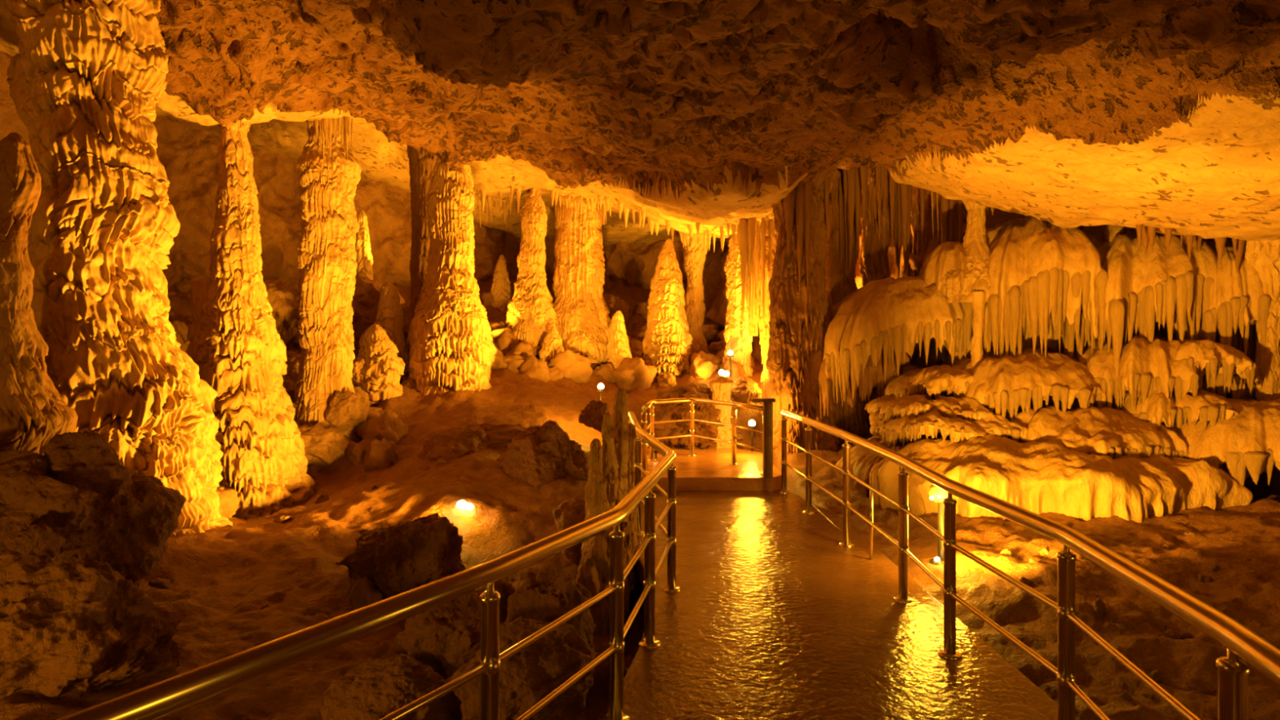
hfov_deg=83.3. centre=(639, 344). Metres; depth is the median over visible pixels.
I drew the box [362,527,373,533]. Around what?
rubble stone
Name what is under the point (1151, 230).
stalactite
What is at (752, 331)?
column
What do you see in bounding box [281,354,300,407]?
boulder
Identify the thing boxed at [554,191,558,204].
stalactite
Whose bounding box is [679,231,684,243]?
stalactite
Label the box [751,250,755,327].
stalactite
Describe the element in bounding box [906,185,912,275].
stalactite
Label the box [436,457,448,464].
rubble stone
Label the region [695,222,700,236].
stalactite
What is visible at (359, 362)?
stalagmite
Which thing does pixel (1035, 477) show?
terrace
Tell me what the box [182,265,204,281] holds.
rubble stone
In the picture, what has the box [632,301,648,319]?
rubble stone
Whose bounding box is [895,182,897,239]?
stalactite
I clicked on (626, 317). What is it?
rubble stone
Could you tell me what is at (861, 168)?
stalactite
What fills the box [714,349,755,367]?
rubble stone
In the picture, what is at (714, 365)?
rubble stone
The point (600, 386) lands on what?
floodlight
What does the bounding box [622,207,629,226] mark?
stalactite
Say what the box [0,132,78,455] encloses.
column
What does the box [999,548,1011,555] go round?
rubble stone
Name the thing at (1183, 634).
rubble stone
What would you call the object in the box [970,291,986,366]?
column
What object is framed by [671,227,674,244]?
stalactite
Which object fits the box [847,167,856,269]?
stalactite
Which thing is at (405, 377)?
rubble stone
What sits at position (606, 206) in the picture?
stalactite
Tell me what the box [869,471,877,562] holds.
railing post
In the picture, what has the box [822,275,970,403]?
terrace
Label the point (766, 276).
stalactite
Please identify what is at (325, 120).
stalactite
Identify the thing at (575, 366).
rubble stone
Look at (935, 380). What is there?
terrace
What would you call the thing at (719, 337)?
rubble stone
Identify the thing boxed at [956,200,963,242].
stalactite
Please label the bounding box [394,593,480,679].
boulder
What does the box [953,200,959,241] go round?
stalactite
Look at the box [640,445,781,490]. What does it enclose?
landing
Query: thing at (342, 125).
stalactite
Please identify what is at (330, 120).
stalactite
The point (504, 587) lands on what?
boulder
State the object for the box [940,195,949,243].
stalactite
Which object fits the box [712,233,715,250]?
stalactite
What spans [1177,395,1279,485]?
terrace
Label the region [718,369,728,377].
floodlight
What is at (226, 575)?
floor
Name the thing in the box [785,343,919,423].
terrace
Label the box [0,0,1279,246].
ceiling
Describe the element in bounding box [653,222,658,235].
stalactite
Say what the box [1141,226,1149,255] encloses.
stalactite
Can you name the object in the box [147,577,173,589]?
rubble stone
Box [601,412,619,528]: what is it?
stalagmite
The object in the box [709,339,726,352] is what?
rubble stone
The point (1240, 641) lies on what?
handrail
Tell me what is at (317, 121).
stalactite
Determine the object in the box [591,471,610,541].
stalagmite
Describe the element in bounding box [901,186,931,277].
column
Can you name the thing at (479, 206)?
stalactite
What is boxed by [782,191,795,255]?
stalactite
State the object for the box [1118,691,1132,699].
rubble stone
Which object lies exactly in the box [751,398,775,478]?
newel post
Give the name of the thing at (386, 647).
rubble stone
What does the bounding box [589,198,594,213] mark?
stalactite
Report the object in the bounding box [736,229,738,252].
stalactite
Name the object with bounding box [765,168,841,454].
column
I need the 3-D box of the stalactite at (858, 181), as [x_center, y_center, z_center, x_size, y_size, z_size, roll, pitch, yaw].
[3.117,-2.069,10.300,0.153,1.558,0.132,0,0,-12]
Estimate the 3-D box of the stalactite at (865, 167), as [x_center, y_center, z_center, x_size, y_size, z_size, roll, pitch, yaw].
[3.099,-2.343,9.966,0.109,1.276,0.089,0,0,25]
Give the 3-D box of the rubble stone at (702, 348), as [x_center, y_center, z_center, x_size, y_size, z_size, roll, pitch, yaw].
[1.278,0.208,14.474,0.341,0.442,0.216,0,0,31]
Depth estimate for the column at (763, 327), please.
11.81 m
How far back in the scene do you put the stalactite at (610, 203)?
13.24 m
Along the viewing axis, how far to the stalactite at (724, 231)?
12.27 m
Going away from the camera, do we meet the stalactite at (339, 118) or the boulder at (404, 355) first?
the stalactite at (339, 118)
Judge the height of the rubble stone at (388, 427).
0.786 m
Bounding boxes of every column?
[0,0,232,535]
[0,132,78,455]
[194,102,315,518]
[293,118,361,442]
[407,144,437,319]
[407,155,497,395]
[505,187,558,355]
[552,194,611,363]
[677,231,708,351]
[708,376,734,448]
[745,248,761,336]
[757,278,770,364]
[760,218,777,413]
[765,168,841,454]
[825,168,870,438]
[859,166,890,427]
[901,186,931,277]
[940,200,991,303]
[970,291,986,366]
[1242,240,1279,401]
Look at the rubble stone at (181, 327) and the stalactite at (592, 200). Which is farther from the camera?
the stalactite at (592, 200)
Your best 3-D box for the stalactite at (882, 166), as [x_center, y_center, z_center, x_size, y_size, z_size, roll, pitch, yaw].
[3.429,-2.417,10.187,0.099,0.774,0.096,0,0,26]
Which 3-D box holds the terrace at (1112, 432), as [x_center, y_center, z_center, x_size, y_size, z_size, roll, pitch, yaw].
[5.303,1.177,8.538,2.898,1.092,2.801,0,0,-4]
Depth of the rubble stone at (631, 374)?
12.50 m
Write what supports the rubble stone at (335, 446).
on the floor
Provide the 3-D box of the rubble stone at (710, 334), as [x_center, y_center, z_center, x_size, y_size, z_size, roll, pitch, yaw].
[1.280,-0.132,15.245,0.734,0.620,0.745,0,0,-40]
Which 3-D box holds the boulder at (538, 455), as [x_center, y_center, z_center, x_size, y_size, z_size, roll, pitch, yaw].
[-1.169,1.360,8.042,1.167,1.043,0.891,0,0,43]
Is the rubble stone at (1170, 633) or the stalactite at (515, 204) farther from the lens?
the stalactite at (515, 204)
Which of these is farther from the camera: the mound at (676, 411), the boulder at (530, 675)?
the mound at (676, 411)
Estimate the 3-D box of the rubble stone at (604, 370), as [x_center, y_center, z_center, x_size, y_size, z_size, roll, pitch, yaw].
[-0.598,0.589,12.929,0.588,0.536,0.514,0,0,14]
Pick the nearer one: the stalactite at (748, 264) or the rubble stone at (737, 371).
the stalactite at (748, 264)
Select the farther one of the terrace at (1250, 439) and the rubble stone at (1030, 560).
the terrace at (1250, 439)
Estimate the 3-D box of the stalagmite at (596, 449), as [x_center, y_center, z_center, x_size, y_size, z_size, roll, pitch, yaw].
[-0.348,1.397,5.715,0.234,1.313,0.250,0,0,9]
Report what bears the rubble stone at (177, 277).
on the floor
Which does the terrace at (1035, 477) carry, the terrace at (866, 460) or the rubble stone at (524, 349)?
the terrace at (866, 460)
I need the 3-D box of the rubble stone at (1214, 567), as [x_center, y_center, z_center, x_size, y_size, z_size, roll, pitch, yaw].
[4.155,1.630,5.226,0.094,0.087,0.076,0,0,-32]
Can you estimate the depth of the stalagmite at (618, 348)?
13.07 m
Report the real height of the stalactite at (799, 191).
1.590 m
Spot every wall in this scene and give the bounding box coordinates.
[0,50,182,290]
[151,115,728,319]
[705,198,1231,363]
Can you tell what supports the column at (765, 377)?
on the floor
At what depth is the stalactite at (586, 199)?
13.49 m
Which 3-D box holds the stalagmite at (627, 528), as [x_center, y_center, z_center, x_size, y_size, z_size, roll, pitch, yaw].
[-0.137,1.801,5.881,0.204,0.934,0.528,0,0,0]
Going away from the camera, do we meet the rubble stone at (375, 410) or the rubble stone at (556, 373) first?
the rubble stone at (375, 410)
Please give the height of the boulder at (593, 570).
1.099 m
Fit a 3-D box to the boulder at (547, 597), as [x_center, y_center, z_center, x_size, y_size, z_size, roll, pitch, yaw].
[-0.498,1.601,4.032,0.518,0.652,0.540,0,0,45]
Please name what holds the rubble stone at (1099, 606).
on the floor
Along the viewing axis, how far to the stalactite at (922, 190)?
10.59 m
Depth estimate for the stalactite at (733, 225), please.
11.72 m
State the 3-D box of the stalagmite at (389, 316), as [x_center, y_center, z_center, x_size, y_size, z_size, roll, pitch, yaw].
[-4.015,-0.243,11.373,0.582,1.515,0.628,0,0,16]
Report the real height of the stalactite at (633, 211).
0.357 m
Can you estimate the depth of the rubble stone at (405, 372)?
11.38 m
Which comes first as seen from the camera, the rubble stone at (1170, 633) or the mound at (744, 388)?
the rubble stone at (1170, 633)
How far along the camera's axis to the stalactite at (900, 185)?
10.58 m
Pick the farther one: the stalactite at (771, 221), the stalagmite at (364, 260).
the stalagmite at (364, 260)
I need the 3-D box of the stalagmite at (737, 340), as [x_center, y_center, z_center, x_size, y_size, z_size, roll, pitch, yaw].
[1.747,-0.836,12.808,0.538,3.481,0.527,0,0,-20]
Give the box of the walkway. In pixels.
[605,489,1048,719]
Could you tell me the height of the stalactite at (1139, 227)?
0.374 m
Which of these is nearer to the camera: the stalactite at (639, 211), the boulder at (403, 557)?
the boulder at (403, 557)
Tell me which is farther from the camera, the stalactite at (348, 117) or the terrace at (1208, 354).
the stalactite at (348, 117)
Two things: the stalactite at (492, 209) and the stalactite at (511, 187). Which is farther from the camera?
the stalactite at (492, 209)
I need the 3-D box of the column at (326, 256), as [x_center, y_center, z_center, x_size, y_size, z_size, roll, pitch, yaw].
[-4.051,-0.921,9.416,1.177,5.237,1.198,0,0,29]
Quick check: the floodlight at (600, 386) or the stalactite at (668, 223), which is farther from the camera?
the stalactite at (668, 223)
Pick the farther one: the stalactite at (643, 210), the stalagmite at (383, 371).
the stalactite at (643, 210)
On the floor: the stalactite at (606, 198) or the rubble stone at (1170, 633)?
the rubble stone at (1170, 633)
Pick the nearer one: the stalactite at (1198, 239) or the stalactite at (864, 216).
the stalactite at (1198, 239)
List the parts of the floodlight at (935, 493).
ground lamp, bulb, globe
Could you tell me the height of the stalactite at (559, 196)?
0.337 m
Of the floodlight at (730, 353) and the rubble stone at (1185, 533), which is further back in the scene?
the floodlight at (730, 353)
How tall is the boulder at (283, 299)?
1.328 m
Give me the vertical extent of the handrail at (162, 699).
0.972 m
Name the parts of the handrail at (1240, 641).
post, post, post, post, rail, post, post, post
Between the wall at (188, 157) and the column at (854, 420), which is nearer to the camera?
the column at (854, 420)
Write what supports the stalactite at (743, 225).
hanging from the ceiling
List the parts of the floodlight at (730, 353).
bulb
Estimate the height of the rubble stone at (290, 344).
0.643 m
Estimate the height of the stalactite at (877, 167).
0.837 m
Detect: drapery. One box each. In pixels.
[938,215,1108,362]
[1046,227,1257,367]
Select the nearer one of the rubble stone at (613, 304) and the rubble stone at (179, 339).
the rubble stone at (179, 339)
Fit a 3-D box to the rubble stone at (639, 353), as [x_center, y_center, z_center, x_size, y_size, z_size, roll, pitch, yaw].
[-0.040,0.306,13.758,0.473,0.417,0.468,0,0,-4]
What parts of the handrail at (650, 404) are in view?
post, post, post, rail, rail, rail, post, post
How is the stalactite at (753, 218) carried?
hanging from the ceiling
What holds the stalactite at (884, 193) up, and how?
hanging from the ceiling
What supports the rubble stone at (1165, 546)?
on the floor
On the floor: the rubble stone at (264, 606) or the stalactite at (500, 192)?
the rubble stone at (264, 606)
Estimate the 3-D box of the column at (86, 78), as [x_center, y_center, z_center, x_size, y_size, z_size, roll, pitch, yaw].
[-4.609,-0.834,6.185,2.173,5.547,1.838,0,0,0]
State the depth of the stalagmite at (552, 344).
12.82 m
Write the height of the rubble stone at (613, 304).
0.751 m
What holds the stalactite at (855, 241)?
hanging from the ceiling
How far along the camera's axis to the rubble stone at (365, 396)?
10.36 m
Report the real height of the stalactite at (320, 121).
0.503 m
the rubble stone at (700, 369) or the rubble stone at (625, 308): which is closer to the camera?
the rubble stone at (700, 369)
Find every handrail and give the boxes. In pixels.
[56,411,680,719]
[640,397,763,475]
[778,408,1279,719]
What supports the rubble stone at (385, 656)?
on the floor
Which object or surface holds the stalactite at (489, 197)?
hanging from the ceiling
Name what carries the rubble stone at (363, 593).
on the floor
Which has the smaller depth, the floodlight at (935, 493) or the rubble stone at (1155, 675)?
the rubble stone at (1155, 675)
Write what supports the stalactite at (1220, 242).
hanging from the ceiling
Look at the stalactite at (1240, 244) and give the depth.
7.73 m
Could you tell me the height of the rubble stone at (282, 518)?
0.171 m
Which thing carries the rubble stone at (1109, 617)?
on the floor
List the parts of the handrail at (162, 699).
post, rail, rail, post, post, post, post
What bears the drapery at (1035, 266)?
attached to the terrace at (1027, 340)
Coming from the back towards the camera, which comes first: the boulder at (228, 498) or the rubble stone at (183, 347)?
the rubble stone at (183, 347)
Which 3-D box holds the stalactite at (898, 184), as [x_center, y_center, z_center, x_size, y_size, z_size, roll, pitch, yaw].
[3.830,-1.940,10.630,0.084,1.630,0.076,0,0,-25]
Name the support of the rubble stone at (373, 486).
on the floor
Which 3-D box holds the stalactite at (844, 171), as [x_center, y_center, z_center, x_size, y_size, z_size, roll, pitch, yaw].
[2.904,-2.419,10.161,0.140,0.944,0.145,0,0,41]
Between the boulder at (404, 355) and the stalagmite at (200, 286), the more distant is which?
the boulder at (404, 355)
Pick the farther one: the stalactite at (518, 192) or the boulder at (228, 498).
the stalactite at (518, 192)
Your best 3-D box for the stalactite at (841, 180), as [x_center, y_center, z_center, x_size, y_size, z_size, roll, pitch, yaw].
[2.926,-1.815,10.488,0.066,1.787,0.077,0,0,27]
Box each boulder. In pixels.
[0,449,97,556]
[0,550,184,698]
[3,524,63,558]
[43,431,186,586]
[215,488,238,518]
[264,279,300,346]
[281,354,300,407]
[297,422,354,466]
[320,653,453,719]
[325,390,369,431]
[340,512,465,599]
[351,271,404,356]
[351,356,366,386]
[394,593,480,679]
[399,339,409,371]
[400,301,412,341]
[417,426,511,461]
[419,459,455,471]
[422,422,526,444]
[444,617,595,719]
[468,575,515,621]
[496,419,589,488]
[504,568,595,649]
[552,496,586,565]
[576,527,631,635]
[578,400,608,432]
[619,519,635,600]
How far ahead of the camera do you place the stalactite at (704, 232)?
12.51 m
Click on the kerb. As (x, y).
(1045, 704)
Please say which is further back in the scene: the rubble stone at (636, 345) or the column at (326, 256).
the rubble stone at (636, 345)
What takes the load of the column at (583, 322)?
on the floor
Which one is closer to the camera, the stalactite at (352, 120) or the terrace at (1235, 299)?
the terrace at (1235, 299)
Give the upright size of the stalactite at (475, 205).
0.329 m
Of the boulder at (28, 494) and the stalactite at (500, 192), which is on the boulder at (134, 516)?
the boulder at (28, 494)
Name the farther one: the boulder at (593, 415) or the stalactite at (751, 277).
the stalactite at (751, 277)
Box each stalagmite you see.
[185,275,211,366]
[353,324,404,404]
[355,209,373,279]
[373,281,406,377]
[490,254,511,311]
[538,326,564,364]
[581,438,603,555]
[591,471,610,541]
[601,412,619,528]
[605,310,631,369]
[612,388,631,593]
[626,423,638,590]
[642,238,692,379]
[722,234,752,377]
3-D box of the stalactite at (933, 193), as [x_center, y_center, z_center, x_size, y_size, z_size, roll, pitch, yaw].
[4.365,-2.134,10.699,0.096,1.167,0.091,0,0,-4]
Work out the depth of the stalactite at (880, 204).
10.53 m
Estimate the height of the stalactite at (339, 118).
0.342 m
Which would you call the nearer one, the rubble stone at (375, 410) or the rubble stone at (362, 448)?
the rubble stone at (362, 448)
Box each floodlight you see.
[456,500,473,510]
[596,383,604,400]
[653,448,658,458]
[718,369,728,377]
[727,350,733,377]
[748,419,755,450]
[928,484,947,564]
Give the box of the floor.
[0,269,1279,719]
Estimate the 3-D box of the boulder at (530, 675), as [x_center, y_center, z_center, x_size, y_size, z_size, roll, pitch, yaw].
[-0.600,1.576,3.366,0.688,0.567,0.603,0,0,-33]
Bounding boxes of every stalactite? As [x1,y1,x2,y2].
[314,119,319,141]
[319,120,321,150]
[320,119,324,159]
[323,118,328,146]
[328,118,332,156]
[333,117,336,139]
[334,117,338,144]
[337,117,341,135]
[340,116,344,146]
[343,126,346,159]
[344,115,348,159]
[346,115,351,141]
[351,118,353,149]
[474,203,476,216]
[476,189,479,204]
[478,204,482,228]
[480,189,486,213]
[484,204,488,223]
[486,195,493,211]
[489,207,493,222]
[493,200,498,211]
[498,191,502,208]
[502,202,506,224]
[505,207,508,226]
[507,196,512,213]
[510,186,513,202]
[513,198,517,219]
[515,188,521,213]
[550,190,555,206]
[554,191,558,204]
[558,194,561,207]
[564,195,568,209]
[575,195,579,218]
[585,198,589,207]
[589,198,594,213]
[593,199,596,212]
[597,194,603,208]
[602,203,605,224]
[604,195,609,210]
[604,205,607,222]
[608,201,612,216]
[617,199,623,218]
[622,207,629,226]
[631,209,635,223]
[638,209,641,227]
[640,206,646,226]
[647,217,653,235]
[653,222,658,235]
[665,219,671,235]
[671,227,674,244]
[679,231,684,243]
[687,224,693,237]
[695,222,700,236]
[702,230,706,257]
[706,229,711,250]
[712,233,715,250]
[719,226,723,249]
[721,230,725,250]
[726,222,729,235]
[731,223,736,250]
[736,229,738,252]
[737,225,740,254]
[738,218,747,321]
[746,217,752,279]
[746,218,749,297]
[748,271,752,319]
[751,217,755,284]
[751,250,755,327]
[753,218,756,261]
[754,224,760,290]
[755,219,760,256]
[760,217,765,318]
[760,227,765,322]
[764,270,767,312]
[768,218,773,256]
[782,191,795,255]
[795,184,804,296]
[838,189,844,261]
[839,169,843,281]
[842,168,848,204]
[843,186,848,271]
[846,195,849,272]
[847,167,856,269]
[847,169,849,185]
[853,212,857,268]
[854,166,861,250]
[859,166,864,199]
[862,166,866,215]
[862,167,868,256]
[875,164,879,200]
[877,165,881,205]
[877,190,881,239]
[880,165,884,199]
[882,167,887,226]
[888,172,895,247]
[889,175,892,193]
[893,195,897,270]
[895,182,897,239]
[896,229,901,278]
[897,182,900,267]
[899,183,909,275]
[899,185,902,243]
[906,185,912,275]
[919,187,924,265]
[924,189,926,208]
[931,191,936,238]
[936,192,941,235]
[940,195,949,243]
[947,208,949,241]
[949,199,954,241]
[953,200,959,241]
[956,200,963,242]
[1136,224,1142,248]
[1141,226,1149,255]
[1147,226,1155,253]
[1164,227,1173,253]
[1180,235,1183,247]
[1186,234,1194,261]
[1195,235,1201,250]
[1213,237,1226,263]
[1231,238,1237,255]
[1235,239,1244,273]
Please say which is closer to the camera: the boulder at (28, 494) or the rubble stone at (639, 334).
the boulder at (28, 494)
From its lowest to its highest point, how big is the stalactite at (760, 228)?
1.790 m
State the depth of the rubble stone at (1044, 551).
5.58 m
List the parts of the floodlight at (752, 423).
bulb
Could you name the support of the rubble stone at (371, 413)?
on the floor
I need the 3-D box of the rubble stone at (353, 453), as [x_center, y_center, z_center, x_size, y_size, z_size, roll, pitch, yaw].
[-3.423,1.390,9.029,0.437,0.358,0.416,0,0,44]
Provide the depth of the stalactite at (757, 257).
11.57 m
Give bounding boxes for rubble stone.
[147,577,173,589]
[166,274,182,286]
[167,291,176,297]
[168,310,177,321]
[169,321,183,343]
[171,320,188,341]
[174,277,193,292]
[179,340,189,351]
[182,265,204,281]
[242,513,257,519]
[259,603,270,610]
[268,506,282,514]
[273,515,293,522]
[285,346,302,354]
[286,343,300,349]
[286,351,298,357]
[302,611,315,615]
[313,492,328,503]
[323,609,332,615]
[327,440,345,462]
[345,438,381,465]
[347,442,358,457]
[348,576,382,610]
[353,386,374,407]
[353,412,408,444]
[356,408,380,439]
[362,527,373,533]
[363,437,397,471]
[368,484,379,490]
[369,406,382,415]
[372,640,397,658]
[378,408,399,417]
[381,653,399,659]
[399,370,408,384]
[401,374,408,383]
[401,377,417,388]
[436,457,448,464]
[481,291,494,306]
[488,320,507,331]
[490,327,511,341]
[490,346,507,369]
[493,329,521,355]
[502,354,525,369]
[504,342,536,357]
[506,361,519,373]
[518,355,551,382]
[546,348,592,383]
[548,366,564,381]
[585,652,627,702]
[591,362,615,382]
[592,631,609,657]
[602,293,623,319]
[609,356,657,393]
[613,295,630,315]
[622,312,629,324]
[628,338,642,351]
[631,324,647,341]
[631,350,644,359]
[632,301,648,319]
[656,371,676,387]
[685,365,691,373]
[688,351,722,365]
[689,352,715,379]
[697,344,709,354]
[701,324,717,342]
[706,320,723,333]
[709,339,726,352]
[712,363,718,370]
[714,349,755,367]
[715,330,724,342]
[717,362,723,370]
[722,359,744,382]
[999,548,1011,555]
[1018,576,1034,584]
[1028,558,1037,563]
[1040,547,1048,556]
[1091,597,1106,616]
[1103,613,1118,622]
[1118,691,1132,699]
[1141,691,1156,701]
[1148,669,1163,682]
[1161,544,1171,549]
[1161,629,1181,639]
[1179,631,1194,639]
[1182,531,1194,535]
[1196,574,1213,582]
[1206,564,1218,570]
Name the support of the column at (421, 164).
on the floor
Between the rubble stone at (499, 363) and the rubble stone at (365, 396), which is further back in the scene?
the rubble stone at (499, 363)
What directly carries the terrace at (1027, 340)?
on the floor
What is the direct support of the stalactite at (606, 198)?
hanging from the ceiling
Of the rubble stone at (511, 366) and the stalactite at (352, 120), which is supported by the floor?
the rubble stone at (511, 366)
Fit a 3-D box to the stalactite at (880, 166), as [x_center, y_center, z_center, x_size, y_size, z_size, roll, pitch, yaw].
[3.375,-2.371,10.165,0.083,0.921,0.093,0,0,21]
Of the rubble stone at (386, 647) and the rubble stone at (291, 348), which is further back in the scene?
the rubble stone at (291, 348)
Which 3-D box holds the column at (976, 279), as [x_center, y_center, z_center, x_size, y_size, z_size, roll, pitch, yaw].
[4.219,-1.365,9.089,0.821,1.691,0.745,0,0,-17]
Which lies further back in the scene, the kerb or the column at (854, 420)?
the column at (854, 420)
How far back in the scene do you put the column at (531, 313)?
13.37 m
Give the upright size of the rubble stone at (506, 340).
0.701 m
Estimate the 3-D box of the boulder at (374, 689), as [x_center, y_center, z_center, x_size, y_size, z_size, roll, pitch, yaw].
[-1.093,1.577,3.216,0.507,0.393,0.518,0,0,32]
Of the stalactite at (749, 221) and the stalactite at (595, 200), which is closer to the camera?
the stalactite at (749, 221)
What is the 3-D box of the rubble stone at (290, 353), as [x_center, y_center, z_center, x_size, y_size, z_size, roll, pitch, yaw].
[-5.723,0.405,11.416,0.686,0.616,0.770,0,0,10]
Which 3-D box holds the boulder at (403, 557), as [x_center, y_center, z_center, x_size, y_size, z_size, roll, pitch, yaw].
[-1.775,1.677,5.454,0.902,0.799,0.846,0,0,-4]
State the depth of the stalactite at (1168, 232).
7.69 m
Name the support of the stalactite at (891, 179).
hanging from the ceiling
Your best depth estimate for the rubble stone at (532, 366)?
12.08 m
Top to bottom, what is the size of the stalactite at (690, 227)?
0.254 m
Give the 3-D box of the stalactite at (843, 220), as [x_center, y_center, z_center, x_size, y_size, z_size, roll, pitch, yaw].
[2.977,-1.796,10.583,0.145,1.807,0.159,0,0,1]
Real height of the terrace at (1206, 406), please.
0.814 m
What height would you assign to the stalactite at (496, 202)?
0.296 m
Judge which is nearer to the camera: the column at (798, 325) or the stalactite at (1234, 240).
the stalactite at (1234, 240)
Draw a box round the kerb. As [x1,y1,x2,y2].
[811,503,1075,719]
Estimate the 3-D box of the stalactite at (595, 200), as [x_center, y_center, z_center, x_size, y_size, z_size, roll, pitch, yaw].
[-0.856,-2.648,13.535,0.104,0.331,0.088,0,0,-5]
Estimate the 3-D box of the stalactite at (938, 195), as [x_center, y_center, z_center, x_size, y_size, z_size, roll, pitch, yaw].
[4.488,-2.155,10.813,0.102,1.099,0.101,0,0,-17]
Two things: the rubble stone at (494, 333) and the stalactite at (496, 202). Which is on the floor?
the rubble stone at (494, 333)
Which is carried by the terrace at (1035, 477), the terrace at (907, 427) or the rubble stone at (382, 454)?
the terrace at (907, 427)
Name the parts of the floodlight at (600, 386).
bulb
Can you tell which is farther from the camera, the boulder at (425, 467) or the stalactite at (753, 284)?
the stalactite at (753, 284)
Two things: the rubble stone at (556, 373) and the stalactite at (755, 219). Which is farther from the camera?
the rubble stone at (556, 373)
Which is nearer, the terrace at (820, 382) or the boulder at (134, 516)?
the boulder at (134, 516)
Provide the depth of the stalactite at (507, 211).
14.40 m
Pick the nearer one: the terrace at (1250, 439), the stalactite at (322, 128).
the terrace at (1250, 439)
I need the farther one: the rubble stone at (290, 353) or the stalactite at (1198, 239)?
the rubble stone at (290, 353)
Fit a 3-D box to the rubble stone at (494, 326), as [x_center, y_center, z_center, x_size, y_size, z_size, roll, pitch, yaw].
[-2.714,-0.149,13.910,0.580,0.611,0.572,0,0,-20]
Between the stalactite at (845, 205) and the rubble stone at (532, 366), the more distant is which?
the rubble stone at (532, 366)
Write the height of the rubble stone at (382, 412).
0.369 m
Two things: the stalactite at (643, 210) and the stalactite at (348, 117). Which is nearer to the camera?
the stalactite at (348, 117)
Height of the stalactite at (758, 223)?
0.661 m
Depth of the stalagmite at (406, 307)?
11.93 m
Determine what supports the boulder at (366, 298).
on the floor
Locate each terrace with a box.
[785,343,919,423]
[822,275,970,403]
[835,429,1253,523]
[850,437,907,495]
[864,393,995,425]
[869,408,1026,448]
[884,364,973,399]
[912,315,1244,399]
[919,240,982,293]
[940,346,1128,421]
[1000,397,1249,479]
[1073,331,1253,413]
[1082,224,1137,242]
[1111,387,1239,433]
[1163,239,1271,355]
[1172,339,1261,398]
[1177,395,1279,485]
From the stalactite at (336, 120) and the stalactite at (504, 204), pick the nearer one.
the stalactite at (336, 120)
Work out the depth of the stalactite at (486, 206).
14.15 m
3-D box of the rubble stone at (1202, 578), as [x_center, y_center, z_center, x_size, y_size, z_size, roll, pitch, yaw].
[3.988,1.682,5.089,0.108,0.106,0.068,0,0,-2]
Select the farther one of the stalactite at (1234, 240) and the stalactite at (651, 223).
the stalactite at (651, 223)
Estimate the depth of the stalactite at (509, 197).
13.85 m
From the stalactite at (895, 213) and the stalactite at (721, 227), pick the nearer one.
the stalactite at (895, 213)
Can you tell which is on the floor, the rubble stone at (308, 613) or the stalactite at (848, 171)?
the rubble stone at (308, 613)
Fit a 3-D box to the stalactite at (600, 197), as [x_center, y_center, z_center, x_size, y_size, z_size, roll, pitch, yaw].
[-0.715,-2.624,12.945,0.133,0.364,0.116,0,0,-25]
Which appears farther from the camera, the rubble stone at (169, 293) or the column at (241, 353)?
the rubble stone at (169, 293)
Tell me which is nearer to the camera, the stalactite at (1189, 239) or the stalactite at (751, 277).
the stalactite at (1189, 239)
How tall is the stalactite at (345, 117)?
0.630 m
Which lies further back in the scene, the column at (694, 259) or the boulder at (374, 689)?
the column at (694, 259)
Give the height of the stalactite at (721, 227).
0.470 m
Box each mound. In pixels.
[640,382,743,449]
[730,376,761,404]
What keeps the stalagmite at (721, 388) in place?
on the floor
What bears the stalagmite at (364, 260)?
on the floor
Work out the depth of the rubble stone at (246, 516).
7.25 m
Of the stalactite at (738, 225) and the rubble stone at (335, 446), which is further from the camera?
the stalactite at (738, 225)
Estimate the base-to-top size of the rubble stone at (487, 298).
0.513 m
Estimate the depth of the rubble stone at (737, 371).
12.48 m
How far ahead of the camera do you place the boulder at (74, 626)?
3.21 m
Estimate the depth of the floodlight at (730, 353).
12.39 m
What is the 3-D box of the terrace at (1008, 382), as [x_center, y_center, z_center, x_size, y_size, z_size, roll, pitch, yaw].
[4.816,0.580,9.095,2.198,1.110,2.471,0,0,6]
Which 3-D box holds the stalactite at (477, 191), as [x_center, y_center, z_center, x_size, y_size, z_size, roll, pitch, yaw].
[-3.041,-2.812,13.521,0.049,0.344,0.055,0,0,-18]
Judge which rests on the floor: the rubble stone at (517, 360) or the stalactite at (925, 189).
the rubble stone at (517, 360)
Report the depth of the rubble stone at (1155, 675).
3.85 m
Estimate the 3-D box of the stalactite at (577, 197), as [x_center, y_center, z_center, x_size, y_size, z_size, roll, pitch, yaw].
[-1.172,-2.593,13.516,0.073,0.520,0.069,0,0,34]
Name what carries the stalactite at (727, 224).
hanging from the ceiling
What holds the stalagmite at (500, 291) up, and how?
on the floor
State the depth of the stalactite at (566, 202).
13.57 m
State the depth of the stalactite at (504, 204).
14.13 m
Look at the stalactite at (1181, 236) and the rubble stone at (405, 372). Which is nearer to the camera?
the stalactite at (1181, 236)
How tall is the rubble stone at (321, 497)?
0.216 m
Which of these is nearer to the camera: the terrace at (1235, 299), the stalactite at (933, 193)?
the terrace at (1235, 299)
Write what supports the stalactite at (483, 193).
hanging from the ceiling
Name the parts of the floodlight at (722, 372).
bulb, bulb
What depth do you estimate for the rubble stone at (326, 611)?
4.86 m
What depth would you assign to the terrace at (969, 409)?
8.23 m
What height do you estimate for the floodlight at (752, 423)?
0.494 m
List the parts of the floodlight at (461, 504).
bulb, bulb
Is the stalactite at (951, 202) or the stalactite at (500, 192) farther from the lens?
the stalactite at (500, 192)
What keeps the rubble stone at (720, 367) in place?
on the floor
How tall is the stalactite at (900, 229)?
1.873 m
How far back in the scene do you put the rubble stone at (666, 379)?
12.53 m

